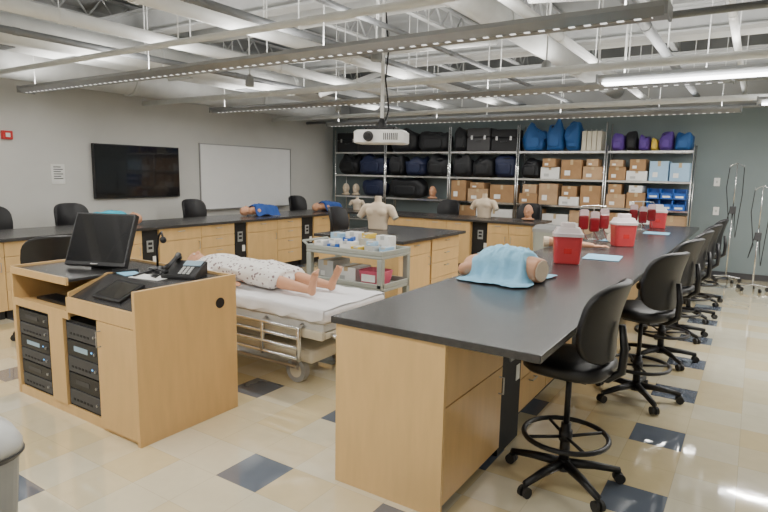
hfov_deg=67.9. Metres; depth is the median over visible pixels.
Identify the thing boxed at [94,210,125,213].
drape
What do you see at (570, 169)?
cardboard box
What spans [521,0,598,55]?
joist
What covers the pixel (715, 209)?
wall plate
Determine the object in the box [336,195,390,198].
shelf
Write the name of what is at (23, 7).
ceiling pipe
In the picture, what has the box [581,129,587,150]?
case
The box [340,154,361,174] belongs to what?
duffel bag
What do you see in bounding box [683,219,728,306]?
stool
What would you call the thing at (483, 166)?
duffel bag
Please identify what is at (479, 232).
outlet plate
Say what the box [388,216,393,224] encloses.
base cabinet
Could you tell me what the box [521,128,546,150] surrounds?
duffel bag
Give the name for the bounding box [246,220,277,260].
base cabinet
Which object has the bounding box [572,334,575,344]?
panel
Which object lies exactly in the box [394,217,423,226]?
base cabinet
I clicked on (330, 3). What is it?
ceiling pipe
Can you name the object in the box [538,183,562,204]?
cardboard box
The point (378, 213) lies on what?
bust
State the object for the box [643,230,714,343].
stool
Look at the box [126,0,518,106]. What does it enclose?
ceiling pipe
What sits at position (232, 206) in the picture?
tray
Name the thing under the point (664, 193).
storage bin
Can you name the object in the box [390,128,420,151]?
duffel bag
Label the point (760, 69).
linear pendant light
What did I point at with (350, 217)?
shelf
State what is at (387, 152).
shelf
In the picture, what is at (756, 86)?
steel beam
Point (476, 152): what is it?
shelf
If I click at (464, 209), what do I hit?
cardboard box
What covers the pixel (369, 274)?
box
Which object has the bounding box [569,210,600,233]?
cardboard box
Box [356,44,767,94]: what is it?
steel beam
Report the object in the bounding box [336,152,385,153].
shelf
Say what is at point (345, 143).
hard case
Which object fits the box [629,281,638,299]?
base cabinet
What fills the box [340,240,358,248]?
box
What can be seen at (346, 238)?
box
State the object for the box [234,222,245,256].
panel
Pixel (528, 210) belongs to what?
head
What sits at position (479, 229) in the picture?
panel
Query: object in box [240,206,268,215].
trainer
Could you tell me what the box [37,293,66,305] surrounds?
keyboard
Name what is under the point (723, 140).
wall
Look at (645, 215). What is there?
stand
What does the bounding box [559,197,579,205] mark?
cardboard box
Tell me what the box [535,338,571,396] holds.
base cabinet
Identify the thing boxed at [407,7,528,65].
joist
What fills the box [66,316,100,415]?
equipment rack
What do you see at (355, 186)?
head
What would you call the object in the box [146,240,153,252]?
outlet plate
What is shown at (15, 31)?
ceiling pipe
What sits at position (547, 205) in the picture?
shelf
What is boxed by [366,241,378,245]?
box
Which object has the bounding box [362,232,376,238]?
box
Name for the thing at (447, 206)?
stool
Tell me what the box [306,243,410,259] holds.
shelf
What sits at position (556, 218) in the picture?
cardboard box
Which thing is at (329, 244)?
box
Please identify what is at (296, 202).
stool
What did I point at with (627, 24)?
suspension rod
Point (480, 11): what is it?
air duct
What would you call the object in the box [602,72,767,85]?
diffuser
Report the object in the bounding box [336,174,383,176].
shelf
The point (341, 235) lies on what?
box
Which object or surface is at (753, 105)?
ceiling pipe
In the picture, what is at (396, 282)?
shelf
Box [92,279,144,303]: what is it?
panel
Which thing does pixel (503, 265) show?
drape
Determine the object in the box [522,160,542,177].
duffel bag
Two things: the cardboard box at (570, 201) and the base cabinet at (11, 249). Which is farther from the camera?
the cardboard box at (570, 201)
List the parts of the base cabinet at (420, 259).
panel, door, drawer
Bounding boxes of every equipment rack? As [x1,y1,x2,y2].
[19,306,52,395]
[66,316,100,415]
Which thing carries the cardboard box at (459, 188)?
on the storage rack at (516, 151)
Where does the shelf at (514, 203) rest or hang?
attached to the storage rack at (516, 151)
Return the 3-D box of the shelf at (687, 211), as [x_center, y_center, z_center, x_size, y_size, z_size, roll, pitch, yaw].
[4.690,-0.830,10.194,1.364,0.035,0.452,6,10,33]
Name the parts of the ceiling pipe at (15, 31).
hanger rod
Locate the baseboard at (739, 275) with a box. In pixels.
[704,270,767,281]
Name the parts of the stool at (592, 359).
leg, leg, seat, leg, leg, backrest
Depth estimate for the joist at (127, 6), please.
8.47 m
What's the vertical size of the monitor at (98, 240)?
0.398 m
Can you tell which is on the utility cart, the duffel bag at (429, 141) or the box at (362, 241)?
the box at (362, 241)
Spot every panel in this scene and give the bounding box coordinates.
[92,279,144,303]
[142,230,158,261]
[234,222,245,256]
[298,217,312,264]
[471,222,487,254]
[492,357,520,455]
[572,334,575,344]
[635,279,641,299]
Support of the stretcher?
on the floor
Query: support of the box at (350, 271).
on the utility cart
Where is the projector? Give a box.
[354,0,408,144]
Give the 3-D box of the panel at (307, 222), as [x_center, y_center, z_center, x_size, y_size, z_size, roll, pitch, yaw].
[-1.611,-0.305,10.559,0.495,0.865,0.336,6,10,33]
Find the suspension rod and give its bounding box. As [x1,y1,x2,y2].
[623,24,627,72]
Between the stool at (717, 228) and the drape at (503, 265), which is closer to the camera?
the drape at (503, 265)
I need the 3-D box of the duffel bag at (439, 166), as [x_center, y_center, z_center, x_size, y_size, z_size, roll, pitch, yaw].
[1.199,-1.946,12.308,0.553,0.452,0.409,6,10,33]
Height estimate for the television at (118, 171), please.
0.883 m
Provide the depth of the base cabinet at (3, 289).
6.21 m
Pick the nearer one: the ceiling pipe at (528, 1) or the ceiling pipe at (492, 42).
the ceiling pipe at (528, 1)
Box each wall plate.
[713,207,718,214]
[714,178,719,185]
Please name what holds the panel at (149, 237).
on the floor
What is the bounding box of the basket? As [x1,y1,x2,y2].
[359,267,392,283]
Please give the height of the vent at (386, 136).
0.070 m
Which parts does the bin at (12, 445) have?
lid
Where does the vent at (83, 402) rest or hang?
attached to the equipment rack at (82, 350)
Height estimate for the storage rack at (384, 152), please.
2.660 m
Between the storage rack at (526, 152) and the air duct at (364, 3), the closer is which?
the air duct at (364, 3)
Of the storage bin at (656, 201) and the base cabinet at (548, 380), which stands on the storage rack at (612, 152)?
the storage bin at (656, 201)
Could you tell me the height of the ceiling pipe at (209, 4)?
1.168 m
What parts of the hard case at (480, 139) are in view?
case lid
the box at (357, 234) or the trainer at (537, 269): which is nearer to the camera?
the trainer at (537, 269)
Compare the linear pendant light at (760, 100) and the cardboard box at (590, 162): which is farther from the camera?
the cardboard box at (590, 162)
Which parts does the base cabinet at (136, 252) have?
door, drawer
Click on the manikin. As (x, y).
(270, 274)
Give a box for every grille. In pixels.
[0,44,14,49]
[235,88,258,91]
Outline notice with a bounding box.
[51,164,65,183]
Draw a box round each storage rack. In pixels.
[335,130,395,219]
[385,127,459,209]
[448,125,526,217]
[515,122,612,234]
[601,144,697,241]
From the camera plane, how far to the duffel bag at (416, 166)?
12.44 m
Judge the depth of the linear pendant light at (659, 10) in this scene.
4.38 m
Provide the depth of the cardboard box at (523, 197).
11.16 m
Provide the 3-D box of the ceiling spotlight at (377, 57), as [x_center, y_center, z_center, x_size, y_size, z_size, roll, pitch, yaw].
[-0.058,-2.510,5.239,0.109,1.380,0.109,6,10,33]
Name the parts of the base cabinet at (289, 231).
drawer, drawer, drawer, drawer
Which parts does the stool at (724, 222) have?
leg, backrest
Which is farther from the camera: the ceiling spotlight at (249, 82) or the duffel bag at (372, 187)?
the duffel bag at (372, 187)
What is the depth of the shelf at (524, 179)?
10.74 m
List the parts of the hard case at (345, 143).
case lid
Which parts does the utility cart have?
post, push handle, post, post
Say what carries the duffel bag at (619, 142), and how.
on the storage rack at (612, 152)
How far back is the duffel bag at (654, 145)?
9.85 m
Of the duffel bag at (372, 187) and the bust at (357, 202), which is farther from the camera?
the duffel bag at (372, 187)
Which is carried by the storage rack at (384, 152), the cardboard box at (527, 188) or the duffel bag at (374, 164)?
the duffel bag at (374, 164)
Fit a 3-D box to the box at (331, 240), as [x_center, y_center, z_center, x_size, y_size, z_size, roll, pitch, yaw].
[-0.501,-0.154,5.892,0.100,0.051,0.102,9,11,42]
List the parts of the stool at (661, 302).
leg, leg, seat plate, leg, leg, seat, leg, backrest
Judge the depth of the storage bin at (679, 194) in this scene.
9.68 m
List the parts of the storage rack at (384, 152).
post, post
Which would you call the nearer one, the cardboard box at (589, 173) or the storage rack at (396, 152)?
the cardboard box at (589, 173)
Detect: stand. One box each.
[578,205,608,240]
[629,201,655,230]
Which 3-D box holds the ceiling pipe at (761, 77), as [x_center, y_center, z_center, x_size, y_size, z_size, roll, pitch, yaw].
[1.725,-2.844,7.635,11.850,1.342,0.066,6,10,33]
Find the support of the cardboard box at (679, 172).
on the storage rack at (612, 152)
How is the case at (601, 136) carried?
on the storage rack at (526, 152)
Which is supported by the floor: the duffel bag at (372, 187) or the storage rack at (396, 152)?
the storage rack at (396, 152)
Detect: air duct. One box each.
[0,0,379,109]
[0,10,332,101]
[0,50,349,120]
[169,0,448,43]
[320,27,767,74]
[444,0,623,98]
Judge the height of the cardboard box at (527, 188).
0.171 m
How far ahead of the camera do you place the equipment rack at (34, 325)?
4.09 m
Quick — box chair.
[10,235,70,340]
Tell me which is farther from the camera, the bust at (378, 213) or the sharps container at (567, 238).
the bust at (378, 213)
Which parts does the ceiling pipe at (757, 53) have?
hanger rod, hanger rod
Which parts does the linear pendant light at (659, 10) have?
suspension rod, suspension rod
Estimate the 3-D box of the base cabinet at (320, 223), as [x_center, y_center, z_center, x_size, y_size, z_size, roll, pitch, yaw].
[-1.372,-0.359,10.961,0.633,0.865,0.600,6,10,33]
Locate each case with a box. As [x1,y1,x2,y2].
[337,133,358,151]
[358,144,392,151]
[467,128,495,151]
[491,129,522,150]
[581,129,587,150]
[586,129,592,150]
[591,129,597,150]
[596,129,605,150]
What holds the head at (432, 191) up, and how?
on the storage rack at (396, 152)
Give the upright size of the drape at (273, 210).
0.207 m
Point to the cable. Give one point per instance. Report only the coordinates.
(138, 270)
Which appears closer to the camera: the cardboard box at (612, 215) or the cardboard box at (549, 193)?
the cardboard box at (612, 215)
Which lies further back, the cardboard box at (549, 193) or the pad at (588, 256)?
the cardboard box at (549, 193)
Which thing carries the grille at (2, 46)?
attached to the air duct at (3, 46)
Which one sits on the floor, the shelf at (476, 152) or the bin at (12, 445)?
the bin at (12, 445)
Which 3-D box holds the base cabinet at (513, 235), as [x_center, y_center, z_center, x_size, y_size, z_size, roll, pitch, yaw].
[2.260,-0.142,9.948,0.770,0.865,0.633,6,10,33]
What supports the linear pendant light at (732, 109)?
hanging from the ceiling
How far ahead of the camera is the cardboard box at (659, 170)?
9.83 m
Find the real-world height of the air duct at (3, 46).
0.390 m
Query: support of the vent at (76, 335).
attached to the equipment rack at (82, 350)
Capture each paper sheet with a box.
[116,271,137,275]
[129,274,166,280]
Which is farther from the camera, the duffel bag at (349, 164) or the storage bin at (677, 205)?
the duffel bag at (349, 164)
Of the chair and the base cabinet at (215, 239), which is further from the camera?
the base cabinet at (215, 239)
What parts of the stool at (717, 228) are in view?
leg, leg, seat, backrest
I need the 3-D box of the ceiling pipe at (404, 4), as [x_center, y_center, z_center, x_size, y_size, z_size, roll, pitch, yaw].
[-0.565,-2.380,4.145,11.850,1.340,0.062,6,10,33]
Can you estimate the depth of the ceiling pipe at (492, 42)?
6.97 m
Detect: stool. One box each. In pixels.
[0,206,12,229]
[54,203,88,225]
[182,199,206,217]
[288,195,306,210]
[327,206,348,230]
[437,199,459,214]
[505,278,632,511]
[516,203,541,219]
[595,251,689,414]
[628,238,705,370]
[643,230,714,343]
[682,224,722,323]
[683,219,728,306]
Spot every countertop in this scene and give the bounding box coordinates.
[0,208,359,242]
[314,225,465,244]
[331,224,698,363]
[351,211,551,225]
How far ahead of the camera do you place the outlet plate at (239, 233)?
9.05 m
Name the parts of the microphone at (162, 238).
arm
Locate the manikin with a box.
[187,251,342,295]
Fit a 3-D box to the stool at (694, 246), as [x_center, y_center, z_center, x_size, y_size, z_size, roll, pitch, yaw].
[2.581,0.390,5.288,0.659,1.166,0.632,-7,11,-43]
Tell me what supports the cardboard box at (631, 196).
on the storage rack at (612, 152)
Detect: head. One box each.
[342,183,349,194]
[352,184,359,194]
[428,186,436,198]
[521,205,533,220]
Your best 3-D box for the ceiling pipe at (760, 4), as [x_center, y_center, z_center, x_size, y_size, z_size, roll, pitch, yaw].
[0.035,-2.503,5.059,11.850,1.337,0.055,6,10,33]
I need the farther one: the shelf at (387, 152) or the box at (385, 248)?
the shelf at (387, 152)
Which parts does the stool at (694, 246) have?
leg, leg, seat, leg, leg, backrest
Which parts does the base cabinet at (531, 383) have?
drawer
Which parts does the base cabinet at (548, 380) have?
door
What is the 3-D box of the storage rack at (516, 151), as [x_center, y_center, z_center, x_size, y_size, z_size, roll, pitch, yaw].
[2.100,-1.327,11.827,1.465,2.660,0.466,6,10,33]
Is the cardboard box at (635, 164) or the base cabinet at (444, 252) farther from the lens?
the cardboard box at (635, 164)
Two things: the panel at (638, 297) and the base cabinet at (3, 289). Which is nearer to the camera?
the base cabinet at (3, 289)
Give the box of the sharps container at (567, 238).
[552,222,583,264]
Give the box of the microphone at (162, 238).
[149,231,166,269]
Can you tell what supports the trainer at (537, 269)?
on the countertop at (529, 324)
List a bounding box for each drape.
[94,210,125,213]
[249,203,279,215]
[318,200,341,210]
[457,244,556,287]
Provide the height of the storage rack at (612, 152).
2.250 m
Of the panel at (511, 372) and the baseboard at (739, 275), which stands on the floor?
the panel at (511, 372)
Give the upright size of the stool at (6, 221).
1.166 m
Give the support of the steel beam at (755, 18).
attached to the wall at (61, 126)
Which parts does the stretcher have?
rail, frame, frame, mattress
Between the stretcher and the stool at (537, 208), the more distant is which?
the stool at (537, 208)
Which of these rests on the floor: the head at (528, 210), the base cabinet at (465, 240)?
the base cabinet at (465, 240)
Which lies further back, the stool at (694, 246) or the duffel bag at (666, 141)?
the duffel bag at (666, 141)
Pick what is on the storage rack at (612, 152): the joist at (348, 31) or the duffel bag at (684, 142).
the duffel bag at (684, 142)
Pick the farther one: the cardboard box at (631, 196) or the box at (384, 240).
the cardboard box at (631, 196)
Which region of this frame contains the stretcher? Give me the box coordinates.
[236,281,384,381]
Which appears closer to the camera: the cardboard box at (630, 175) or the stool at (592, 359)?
the stool at (592, 359)
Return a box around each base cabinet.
[0,242,7,319]
[3,240,27,318]
[130,231,142,259]
[157,226,201,263]
[201,223,234,255]
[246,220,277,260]
[277,218,301,265]
[313,216,329,261]
[319,240,430,298]
[335,324,504,511]
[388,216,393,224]
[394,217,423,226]
[424,219,472,266]
[429,235,458,284]
[487,223,533,250]
[518,360,545,413]
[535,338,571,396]
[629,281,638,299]
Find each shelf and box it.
[13,290,75,319]
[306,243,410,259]
[318,275,409,291]
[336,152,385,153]
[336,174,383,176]
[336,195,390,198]
[349,216,367,219]
[386,175,446,177]
[386,197,444,200]
[387,152,452,153]
[450,177,516,179]
[451,151,521,153]
[458,200,515,204]
[517,203,602,208]
[518,178,604,181]
[519,151,609,153]
[604,207,689,212]
[606,180,692,183]
[608,151,695,153]
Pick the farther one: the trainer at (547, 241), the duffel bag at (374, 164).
the duffel bag at (374, 164)
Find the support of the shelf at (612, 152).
attached to the storage rack at (612, 152)
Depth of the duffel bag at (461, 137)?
11.79 m
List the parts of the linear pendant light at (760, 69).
suspension rod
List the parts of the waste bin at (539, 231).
lid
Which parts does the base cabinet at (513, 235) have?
door, drawer, door, drawer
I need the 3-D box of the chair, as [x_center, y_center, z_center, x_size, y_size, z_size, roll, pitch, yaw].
[-3.287,0.293,5.642,0.639,1.036,0.684,2,8,9]
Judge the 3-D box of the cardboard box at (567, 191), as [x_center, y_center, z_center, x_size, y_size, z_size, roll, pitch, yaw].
[3.566,-1.231,10.852,0.273,0.201,0.356,6,10,31]
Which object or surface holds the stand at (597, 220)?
on the countertop at (529, 324)
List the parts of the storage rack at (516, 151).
post, post, post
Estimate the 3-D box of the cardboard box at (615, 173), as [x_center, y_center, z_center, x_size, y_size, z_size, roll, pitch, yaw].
[4.270,-1.500,10.377,0.286,0.241,0.320,6,10,32]
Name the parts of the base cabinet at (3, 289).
drawer, door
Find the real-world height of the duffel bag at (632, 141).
0.325 m
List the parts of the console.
panel, panel, handle, rail, door, sloped panel, panel, panel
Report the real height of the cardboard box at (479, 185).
0.121 m
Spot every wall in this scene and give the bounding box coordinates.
[0,78,332,228]
[333,107,767,275]
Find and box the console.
[10,258,237,447]
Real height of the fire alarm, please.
0.120 m
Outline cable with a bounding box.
[112,269,160,276]
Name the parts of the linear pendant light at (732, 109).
suspension rod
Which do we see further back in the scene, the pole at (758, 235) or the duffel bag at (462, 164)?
the duffel bag at (462, 164)
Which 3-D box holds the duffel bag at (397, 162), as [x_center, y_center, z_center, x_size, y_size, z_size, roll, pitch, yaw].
[0.349,-2.058,12.853,0.407,0.484,0.413,6,10,33]
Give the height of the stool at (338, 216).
1.166 m
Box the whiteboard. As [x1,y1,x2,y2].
[198,143,290,209]
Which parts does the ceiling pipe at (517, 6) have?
hanger rod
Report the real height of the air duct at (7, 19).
1.165 m
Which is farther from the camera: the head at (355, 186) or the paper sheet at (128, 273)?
the head at (355, 186)
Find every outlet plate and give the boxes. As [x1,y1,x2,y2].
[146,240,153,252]
[237,231,242,241]
[477,230,482,238]
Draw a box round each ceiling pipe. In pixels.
[0,0,458,73]
[0,0,465,113]
[0,6,431,115]
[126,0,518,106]
[142,0,767,105]
[181,0,525,105]
[266,0,767,52]
[306,61,767,124]
[314,0,584,109]
[318,72,380,97]
[339,40,497,58]
[415,11,767,93]
[498,0,651,105]
[527,0,593,3]
[619,0,700,96]
[725,0,748,94]
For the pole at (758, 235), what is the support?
on the floor
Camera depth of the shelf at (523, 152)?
10.79 m
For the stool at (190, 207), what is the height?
1.166 m
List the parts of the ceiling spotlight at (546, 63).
lamp shade, stem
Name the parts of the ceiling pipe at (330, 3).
hanger rod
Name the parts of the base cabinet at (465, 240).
drawer, drawer, door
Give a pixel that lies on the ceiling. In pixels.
(401, 21)
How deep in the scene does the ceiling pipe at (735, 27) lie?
5.28 m
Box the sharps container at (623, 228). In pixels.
[610,213,637,246]
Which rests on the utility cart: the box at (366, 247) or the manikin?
the box at (366, 247)
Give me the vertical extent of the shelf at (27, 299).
0.055 m
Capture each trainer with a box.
[130,212,141,223]
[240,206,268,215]
[312,203,329,210]
[458,253,548,282]
[543,236,609,247]
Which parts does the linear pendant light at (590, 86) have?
suspension rod, suspension rod, suspension rod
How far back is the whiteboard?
11.79 m
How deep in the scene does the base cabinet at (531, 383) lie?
3.97 m
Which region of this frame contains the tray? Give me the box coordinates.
[207,205,288,209]
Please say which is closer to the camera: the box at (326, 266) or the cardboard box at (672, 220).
the box at (326, 266)
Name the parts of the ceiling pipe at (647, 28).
hanger rod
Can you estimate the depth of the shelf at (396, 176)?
12.39 m
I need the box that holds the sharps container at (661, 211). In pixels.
[649,204,667,228]
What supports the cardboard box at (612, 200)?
on the storage rack at (612, 152)
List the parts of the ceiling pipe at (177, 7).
hanger rod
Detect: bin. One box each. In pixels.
[0,416,24,511]
[532,224,560,250]
[646,199,661,208]
[647,188,659,198]
[659,200,672,210]
[660,189,673,198]
[672,200,687,210]
[673,189,688,199]
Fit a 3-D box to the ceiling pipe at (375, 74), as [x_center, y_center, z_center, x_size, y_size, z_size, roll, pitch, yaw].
[-0.539,-2.832,9.363,1.151,0.531,0.099,-4,10,-30]
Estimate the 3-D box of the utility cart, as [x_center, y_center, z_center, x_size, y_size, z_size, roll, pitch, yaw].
[-0.313,0.334,5.966,1.073,0.973,0.540,6,10,33]
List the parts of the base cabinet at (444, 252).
drawer, drawer, drawer, drawer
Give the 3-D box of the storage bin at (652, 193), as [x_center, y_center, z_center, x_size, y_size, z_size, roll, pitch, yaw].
[4.741,-1.094,9.980,0.200,0.170,0.323,6,10,33]
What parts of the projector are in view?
mount plate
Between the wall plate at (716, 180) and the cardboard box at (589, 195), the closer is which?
the wall plate at (716, 180)
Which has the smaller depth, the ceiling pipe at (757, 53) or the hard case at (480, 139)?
the ceiling pipe at (757, 53)
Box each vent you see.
[70,332,88,339]
[74,398,92,406]
[383,133,397,139]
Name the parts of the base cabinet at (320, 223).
drawer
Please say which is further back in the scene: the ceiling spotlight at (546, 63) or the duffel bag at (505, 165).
the duffel bag at (505, 165)
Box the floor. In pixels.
[0,261,767,511]
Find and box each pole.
[711,163,744,283]
[736,186,767,292]
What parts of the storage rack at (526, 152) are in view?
post, post, post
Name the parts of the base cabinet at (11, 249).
drawer, drawer, drawer, drawer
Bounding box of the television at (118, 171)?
[91,143,179,198]
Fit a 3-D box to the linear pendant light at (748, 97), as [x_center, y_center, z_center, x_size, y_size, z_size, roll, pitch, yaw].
[2.597,-3.006,8.967,11.850,1.373,0.088,6,10,33]
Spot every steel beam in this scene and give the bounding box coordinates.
[33,0,767,119]
[100,0,361,34]
[287,0,767,71]
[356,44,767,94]
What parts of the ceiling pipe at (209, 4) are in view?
hanger rod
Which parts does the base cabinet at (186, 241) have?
drawer, door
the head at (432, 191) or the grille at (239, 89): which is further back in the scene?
the head at (432, 191)
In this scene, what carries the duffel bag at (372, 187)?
on the storage rack at (384, 152)
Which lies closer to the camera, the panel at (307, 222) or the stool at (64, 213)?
the stool at (64, 213)
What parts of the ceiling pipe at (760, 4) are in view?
hanger rod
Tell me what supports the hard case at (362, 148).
on the storage rack at (384, 152)
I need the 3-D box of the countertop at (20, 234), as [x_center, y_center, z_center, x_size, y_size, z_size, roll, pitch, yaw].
[-2.946,-0.532,8.794,1.010,0.038,8.720,6,10,33]
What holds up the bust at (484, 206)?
on the countertop at (469, 218)
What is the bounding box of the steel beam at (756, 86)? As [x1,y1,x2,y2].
[33,0,767,119]
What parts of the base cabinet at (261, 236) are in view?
drawer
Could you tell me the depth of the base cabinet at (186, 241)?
8.08 m
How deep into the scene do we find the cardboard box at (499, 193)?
11.42 m
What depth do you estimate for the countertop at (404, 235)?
7.55 m
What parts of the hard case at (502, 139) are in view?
case lid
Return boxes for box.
[314,239,328,245]
[318,256,349,277]
[327,243,339,246]
[329,238,341,243]
[331,232,345,240]
[338,263,370,281]
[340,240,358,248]
[343,236,355,240]
[345,231,363,240]
[351,245,363,249]
[359,238,375,245]
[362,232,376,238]
[364,245,379,251]
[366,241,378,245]
[376,235,395,249]
[379,246,393,251]
[451,180,471,200]
[459,204,475,215]
[468,188,489,200]
[470,182,490,188]
[476,208,516,217]
[490,184,519,202]
[518,193,538,203]
[522,184,538,193]
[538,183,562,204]
[540,167,560,178]
[542,158,560,166]
[542,213,568,224]
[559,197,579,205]
[561,160,586,179]
[561,186,580,196]
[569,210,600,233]
[579,185,605,206]
[582,166,605,179]
[586,159,601,166]
[606,194,626,207]
[608,167,628,179]
[608,184,624,193]
[609,212,628,224]
[610,160,625,166]
[626,171,648,180]
[626,192,647,208]
[629,159,648,170]
[629,185,646,192]
[649,161,671,180]
[666,215,686,226]
[669,163,691,181]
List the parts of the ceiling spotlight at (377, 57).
lamp shade, stem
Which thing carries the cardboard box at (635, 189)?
on the cardboard box at (631, 196)
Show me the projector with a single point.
(381, 134)
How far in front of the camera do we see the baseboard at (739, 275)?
9.73 m
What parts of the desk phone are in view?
handset cord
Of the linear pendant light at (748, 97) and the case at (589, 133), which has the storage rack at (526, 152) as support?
the case at (589, 133)
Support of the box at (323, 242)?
on the utility cart
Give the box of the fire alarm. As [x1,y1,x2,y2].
[1,130,12,139]
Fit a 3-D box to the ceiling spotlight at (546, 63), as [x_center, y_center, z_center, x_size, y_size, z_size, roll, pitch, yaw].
[1.737,-2.598,5.975,0.109,1.350,0.109,6,10,33]
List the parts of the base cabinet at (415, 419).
panel, door, drawer, handle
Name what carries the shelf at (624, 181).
attached to the storage rack at (612, 152)
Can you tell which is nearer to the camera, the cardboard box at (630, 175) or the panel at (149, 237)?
the panel at (149, 237)
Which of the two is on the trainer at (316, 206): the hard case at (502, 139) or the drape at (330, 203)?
the drape at (330, 203)
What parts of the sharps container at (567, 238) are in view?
lid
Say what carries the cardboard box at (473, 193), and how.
on the storage rack at (516, 151)
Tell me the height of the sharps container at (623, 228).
0.358 m
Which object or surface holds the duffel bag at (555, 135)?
on the storage rack at (526, 152)
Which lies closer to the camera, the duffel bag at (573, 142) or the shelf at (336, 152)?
the duffel bag at (573, 142)
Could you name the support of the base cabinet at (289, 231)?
on the floor
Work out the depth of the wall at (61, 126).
9.36 m
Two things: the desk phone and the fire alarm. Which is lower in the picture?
the desk phone
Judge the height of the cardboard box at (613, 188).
0.181 m
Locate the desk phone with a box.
[150,252,207,279]
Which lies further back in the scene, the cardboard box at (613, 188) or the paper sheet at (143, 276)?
the cardboard box at (613, 188)
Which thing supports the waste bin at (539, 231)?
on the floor
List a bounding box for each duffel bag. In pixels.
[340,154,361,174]
[359,155,389,174]
[363,178,389,195]
[389,178,427,197]
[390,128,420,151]
[390,154,409,175]
[405,154,427,175]
[418,130,452,151]
[426,156,452,175]
[454,154,475,176]
[455,129,468,151]
[472,155,495,176]
[494,154,517,177]
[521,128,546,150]
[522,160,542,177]
[545,122,566,150]
[565,122,582,150]
[611,135,626,150]
[626,133,639,150]
[639,136,651,150]
[651,139,658,150]
[659,133,674,150]
[673,130,693,150]
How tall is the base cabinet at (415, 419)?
0.890 m
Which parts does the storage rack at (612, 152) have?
post, post, post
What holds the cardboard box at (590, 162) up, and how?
on the cardboard box at (589, 173)
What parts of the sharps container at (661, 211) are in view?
lid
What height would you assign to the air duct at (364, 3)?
0.286 m
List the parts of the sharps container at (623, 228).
lid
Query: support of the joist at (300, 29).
attached to the ceiling
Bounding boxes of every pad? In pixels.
[583,253,622,260]
[643,231,669,234]
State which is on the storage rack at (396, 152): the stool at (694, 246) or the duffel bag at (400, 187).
the duffel bag at (400, 187)
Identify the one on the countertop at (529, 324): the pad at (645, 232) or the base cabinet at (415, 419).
the pad at (645, 232)
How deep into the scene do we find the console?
3.71 m
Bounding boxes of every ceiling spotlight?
[245,35,253,86]
[335,33,340,111]
[371,0,381,61]
[541,3,550,75]
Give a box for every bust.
[349,197,364,209]
[357,196,398,229]
[470,194,498,217]
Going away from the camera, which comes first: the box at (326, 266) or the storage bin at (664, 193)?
the box at (326, 266)
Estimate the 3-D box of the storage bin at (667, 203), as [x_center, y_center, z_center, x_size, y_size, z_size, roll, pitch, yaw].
[4.909,-0.887,9.897,0.200,0.170,0.323,6,10,33]
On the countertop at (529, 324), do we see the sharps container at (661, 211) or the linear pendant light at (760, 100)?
the sharps container at (661, 211)
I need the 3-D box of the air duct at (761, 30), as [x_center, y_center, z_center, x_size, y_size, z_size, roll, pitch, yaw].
[2.273,-3.109,8.444,11.850,0.286,0.286,6,10,33]
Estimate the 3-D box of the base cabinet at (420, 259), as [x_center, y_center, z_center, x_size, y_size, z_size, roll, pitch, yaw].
[-0.111,0.194,7.331,1.233,0.865,0.780,6,10,33]
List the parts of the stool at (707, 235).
leg, leg, seat, backrest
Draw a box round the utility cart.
[302,236,410,292]
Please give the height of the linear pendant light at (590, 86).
1.454 m
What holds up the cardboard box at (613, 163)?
on the cardboard box at (615, 173)
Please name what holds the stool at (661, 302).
on the floor
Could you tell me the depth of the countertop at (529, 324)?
3.28 m
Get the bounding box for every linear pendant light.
[16,0,672,94]
[209,0,734,113]
[272,44,767,121]
[326,37,741,126]
[595,24,767,85]
[756,96,767,104]
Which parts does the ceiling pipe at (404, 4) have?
hanger rod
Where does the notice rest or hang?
attached to the wall at (61, 126)
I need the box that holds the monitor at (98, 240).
[64,212,138,268]
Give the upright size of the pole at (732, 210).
1.954 m
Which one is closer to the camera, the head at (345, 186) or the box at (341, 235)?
the box at (341, 235)
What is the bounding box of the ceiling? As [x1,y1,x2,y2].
[54,0,704,53]
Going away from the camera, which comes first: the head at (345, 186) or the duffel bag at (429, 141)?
the duffel bag at (429, 141)
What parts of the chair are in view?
backrest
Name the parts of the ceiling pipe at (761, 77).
hanger rod, hanger rod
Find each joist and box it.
[26,0,360,79]
[300,29,343,42]
[326,20,465,71]
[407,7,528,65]
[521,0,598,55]
[639,0,680,51]
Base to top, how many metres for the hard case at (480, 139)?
0.470 m
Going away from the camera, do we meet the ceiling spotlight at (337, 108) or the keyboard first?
the keyboard
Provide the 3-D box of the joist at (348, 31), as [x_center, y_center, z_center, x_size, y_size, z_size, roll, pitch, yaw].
[-2.174,-3.196,6.098,0.080,0.310,14.472,6,10,33]
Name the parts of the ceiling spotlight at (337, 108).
lamp shade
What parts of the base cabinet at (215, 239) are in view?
drawer, drawer, drawer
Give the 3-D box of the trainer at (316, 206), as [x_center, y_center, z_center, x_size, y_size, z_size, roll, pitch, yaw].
[-1.160,-0.993,11.406,0.335,0.173,0.727,9,12,44]
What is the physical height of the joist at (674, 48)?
0.310 m
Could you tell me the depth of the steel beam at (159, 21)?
7.05 m
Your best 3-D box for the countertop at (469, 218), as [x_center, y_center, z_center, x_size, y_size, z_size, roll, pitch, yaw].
[1.166,-0.739,10.750,3.738,0.038,0.940,6,10,33]
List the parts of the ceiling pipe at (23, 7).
hanger rod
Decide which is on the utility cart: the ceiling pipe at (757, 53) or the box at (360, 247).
the box at (360, 247)
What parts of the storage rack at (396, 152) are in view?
post, post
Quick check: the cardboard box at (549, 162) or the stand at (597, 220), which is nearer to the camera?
the stand at (597, 220)
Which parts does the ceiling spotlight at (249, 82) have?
stem, lamp shade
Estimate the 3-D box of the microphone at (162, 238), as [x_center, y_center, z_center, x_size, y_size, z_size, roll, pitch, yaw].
[-1.627,-0.043,4.164,0.229,0.288,0.124,6,10,33]
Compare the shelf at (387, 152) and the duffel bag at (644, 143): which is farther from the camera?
the shelf at (387, 152)
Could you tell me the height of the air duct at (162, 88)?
1.286 m
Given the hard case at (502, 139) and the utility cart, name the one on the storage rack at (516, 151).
the hard case at (502, 139)

